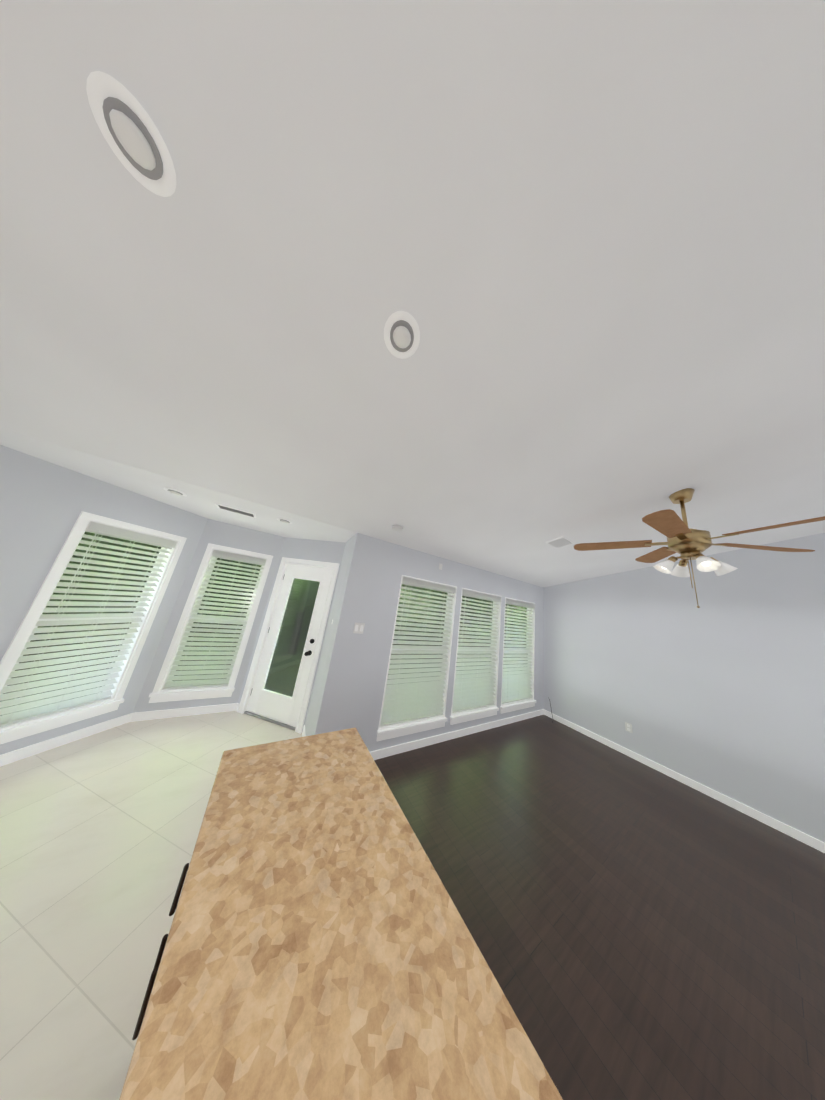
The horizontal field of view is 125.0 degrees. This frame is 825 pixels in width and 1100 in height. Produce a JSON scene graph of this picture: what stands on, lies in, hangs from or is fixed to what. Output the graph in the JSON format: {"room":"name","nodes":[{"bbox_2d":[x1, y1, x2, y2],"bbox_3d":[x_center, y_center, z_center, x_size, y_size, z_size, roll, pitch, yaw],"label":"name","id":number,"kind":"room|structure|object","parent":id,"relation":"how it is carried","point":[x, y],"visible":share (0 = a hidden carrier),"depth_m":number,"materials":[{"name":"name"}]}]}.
{"room":"kitchen","nodes":[
{"label":"kitchen","id":0,"kind":"room"},
{"bbox_2d":[0,445,207,754],"bbox_3d":[-3.250,0.454,1.847,0.160,2.540,1.964,5,-14,14],"label":"wall","id":1,"kind":"structure","parent":0,"point":[43,504],"depth_m":1.86,"materials":[{"name":"paint"}]},
{"bbox_2d":[0,713,132,766],"bbox_3d":[-3.339,1.641,1.545,0.013,0.090,1.824,5,-14,14],"label":"baseboard","id":2,"kind":"structure","parent":1,"relation":"attached to","point":[24,752],"depth_m":1.97,"materials":[{"name":"white wood"}]},
{"bbox_2d":[0,511,186,743],"bbox_3d":[-3.183,0.668,2.158,0.220,1.930,0.824,5,-14,14],"label":"bay window","id":3,"kind":"structure","parent":1,"relation":"in","point":[72,653],"depth_m":2.09,"materials":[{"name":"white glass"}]},
{"bbox_2d":[0,711,301,1099],"bbox_3d":[1.048,2.009,-0.025,8.000,0.100,9.550,16,-15,-30],"label":"floor","id":4,"kind":"structure","parent":0,"point":[99,832],"depth_m":1.19,"materials":[{"name":"tile"}]},
{"bbox_2d":[132,767,218,1039],"bbox_3d":[-0.115,1.366,0.131,0.647,0.880,2.205,16,-15,-30],"label":"kitchen island","id":5,"kind":"object","parent":4,"relation":"on","point":[184,873],"depth_m":0.62,"materials":[{"name":"brown wood"}]},
{"bbox_2d":[119,728,562,1099],"bbox_3d":[-0.023,0.929,0.243,0.665,0.040,2.290,16,-15,-30],"label":"island countertop","id":6,"kind":"structure","parent":5,"relation":"on","point":[314,948],"depth_m":0.49,"materials":[{"name":"beige stone"}]},
{"bbox_2d":[133,519,285,712],"bbox_3d":[-2.632,0.819,2.994,0.950,2.540,0.160,16,-15,-30],"label":"wall","id":7,"kind":"structure","parent":0,"point":[215,532],"depth_m":2.93,"materials":[{"name":"paint"}]},
{"bbox_2d":[130,703,236,721],"bbox_3d":[-2.758,1.988,2.640,0.950,0.090,0.014,16,-15,-30],"label":"baseboard","id":8,"kind":"structure","parent":7,"relation":"attached to","point":[158,714],"depth_m":2.60,"materials":[{"name":"white wood"}]},
{"bbox_2d":[149,543,272,702],"bbox_3d":[-2.640,0.939,2.960,0.784,1.930,0.220,16,-15,-30],"label":"bay window","id":9,"kind":"structure","parent":7,"relation":"in","point":[205,654],"depth_m":2.89,"materials":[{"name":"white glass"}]},
{"bbox_2d":[237,537,345,731],"bbox_3d":[-1.657,0.991,3.114,1.215,2.540,0.160,5,-14,14],"label":"wall","id":10,"kind":"structure","parent":0,"point":[317,550],"depth_m":3.22,"materials":[{"name":"paint"}]},
{"bbox_2d":[238,557,338,733],"bbox_3d":[-1.675,1.188,3.027,0.990,2.115,0.224,5,-14,14],"label":"back door","id":11,"kind":"structure","parent":10,"relation":"in","point":[278,684],"depth_m":2.98,"materials":[{"name":"white wood"}]},
{"bbox_2d":[305,535,353,735],"bbox_3d":[-0.962,0.997,2.712,0.160,2.540,0.532,15,-15,-25],"label":"wall","id":12,"kind":"structure","parent":0,"point":[323,660],"depth_m":2.63,"materials":[{"name":"paint"}]},
{"bbox_2d":[0,0,824,586],"bbox_3d":[1.541,-1.347,0.777,8.000,1.990,9.550,16,-15,-30],"label":"ceiling","id":13,"kind":"structure","parent":0,"point":[582,242],"depth_m":0.77,"materials":[{"name":"paint"}]},
{"bbox_2d":[87,71,175,196],"bbox_3d":[-0.745,-1.099,0.578,0.156,0.052,0.152,16,-15,-30],"label":"ceiling spotlight","id":14,"kind":"object","parent":13,"relation":"attached to","point":[131,133],"visible":1,"depth_m":0.56,"materials":[{"name":"grey"}]},
{"bbox_2d":[164,487,186,495],"bbox_3d":[-2.281,-0.549,2.064,0.156,0.037,0.156,16,-15,-30],"label":"recessed light","id":15,"kind":"object","parent":13,"relation":"in","point":[174,491],"visible":1,"depth_m":2.04,"materials":[{"name":"grey"}]},
{"bbox_2d":[215,503,255,517],"bbox_3d":[-1.961,-0.435,2.397,0.350,0.012,0.150,16,-15,-30],"label":"ceiling vent","id":16,"kind":"object","parent":13,"relation":"in","point":[235,510],"visible":1,"depth_m":2.37,"materials":[{"name":"grey metal"}]},
{"bbox_2d":[277,518,291,523],"bbox_3d":[-1.486,-0.329,2.496,0.156,0.037,0.156,16,-15,-30],"label":"recessed light","id":17,"kind":"object","parent":13,"relation":"in","point":[283,520],"visible":1,"depth_m":2.47,"materials":[{"name":"grey"}]},
{"bbox_2d":[392,525,402,531],"bbox_3d":[-0.173,-0.245,2.431,0.130,0.036,0.130,16,-15,-30],"label":"smoke detector","id":18,"kind":"object","parent":13,"relation":"attached to","point":[398,528],"visible":0.96,"depth_m":2.39,"materials":[{"name":"white plastic"}]},
{"bbox_2d":[384,311,419,358],"bbox_3d":[-0.046,-0.926,0.931,0.156,0.052,0.152,16,-15,-30],"label":"ceiling spotlight","id":19,"kind":"object","parent":13,"relation":"attached to","point":[401,334],"visible":1,"depth_m":0.92,"materials":[{"name":"grey"}]},
{"bbox_2d":[546,536,573,548],"bbox_3d":[1.863,-0.092,2.713,0.300,0.054,0.197,16,-15,-30],"label":"ceiling vent","id":20,"kind":"object","parent":13,"relation":"in","point":[559,542],"visible":0.98,"depth_m":2.70,"materials":[{"name":"grey metal"}]},
{"bbox_2d":[574,488,824,607],"bbox_3d":[2.182,-0.035,1.718,1.399,0.968,1.435,16,-15,-30],"label":"ceiling fan","id":21,"kind":"object","parent":13,"relation":"hanging from","point":[685,542],"visible":1,"depth_m":1.67,"materials":[{"name":"brown wood"}]},
{"bbox_2d":[311,533,543,751],"bbox_3d":[0.966,1.464,3.481,4.410,2.540,0.160,16,-15,-30],"label":"wall","id":22,"kind":"structure","parent":0,"point":[351,693],"depth_m":2.59,"materials":[{"name":"paint"}]},
{"bbox_2d":[353,623,364,633],"bbox_3d":[-0.609,0.892,2.448,0.120,0.115,0.008,16,-15,-30],"label":"light switch","id":23,"kind":"object","parent":22,"relation":"attached to","point":[358,628],"visible":1,"depth_m":2.45,"materials":[{"name":"white plastic"}]},
{"bbox_2d":[376,575,456,740],"bbox_3d":[0.109,1.342,2.935,1.080,1.920,0.220,16,-15,-30],"label":"window","id":24,"kind":"structure","parent":22,"relation":"in","point":[415,691],"depth_m":2.87,"materials":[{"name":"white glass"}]},
{"bbox_2d":[370,709,543,759],"bbox_3d":[0.773,2.613,3.087,4.250,0.090,0.014,16,-15,-30],"label":"baseboard","id":25,"kind":"structure","parent":22,"relation":"attached to","point":[396,749],"depth_m":2.89,"materials":[{"name":"white wood"}]},
{"bbox_2d":[450,588,501,724],"bbox_3d":[1.032,1.611,3.491,1.080,1.920,0.220,16,-15,-30],"label":"window","id":26,"kind":"structure","parent":22,"relation":"in","point":[474,697],"depth_m":3.44,"materials":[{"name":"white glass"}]},
{"bbox_2d":[500,597,535,713],"bbox_3d":[1.954,1.879,4.046,1.080,1.920,0.220,16,-15,-30],"label":"window","id":27,"kind":"structure","parent":22,"relation":"in","point":[517,690],"depth_m":4.01,"materials":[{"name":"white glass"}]},
{"bbox_2d":[374,715,824,1099],"bbox_3d":[1.934,2.380,1.211,4.310,0.004,4.450,16,-15,-30],"label":"floor","id":28,"kind":"structure","parent":0,"point":[638,930],"depth_m":1.40,"materials":[{"name":"brown wood"}]},
{"bbox_2d":[543,533,824,842],"bbox_3d":[4.275,1.087,2.414,0.160,3.710,5.270,16,-15,-30],"label":"wall","id":29,"kind":"structure","parent":0,"point":[721,689],"depth_m":2.74,"materials":[{"name":"paint"}]},
{"bbox_2d":[625,722,632,732],"bbox_3d":[3.235,2.657,3.213,0.008,0.115,0.075,16,-15,-30],"label":"electrical outlet","id":30,"kind":"object","parent":29,"relation":"attached to","point":[628,727],"visible":1,"depth_m":3.21,"materials":[{"name":"white plastic"}]},
{"bbox_2d":[544,710,824,852],"bbox_3d":[3.726,2.858,2.296,0.014,0.090,4.450,16,-15,-30],"label":"baseboard","id":31,"kind":"structure","parent":29,"relation":"attached to","point":[809,840],"depth_m":2.58,"materials":[{"name":"white wood"}]}
]}

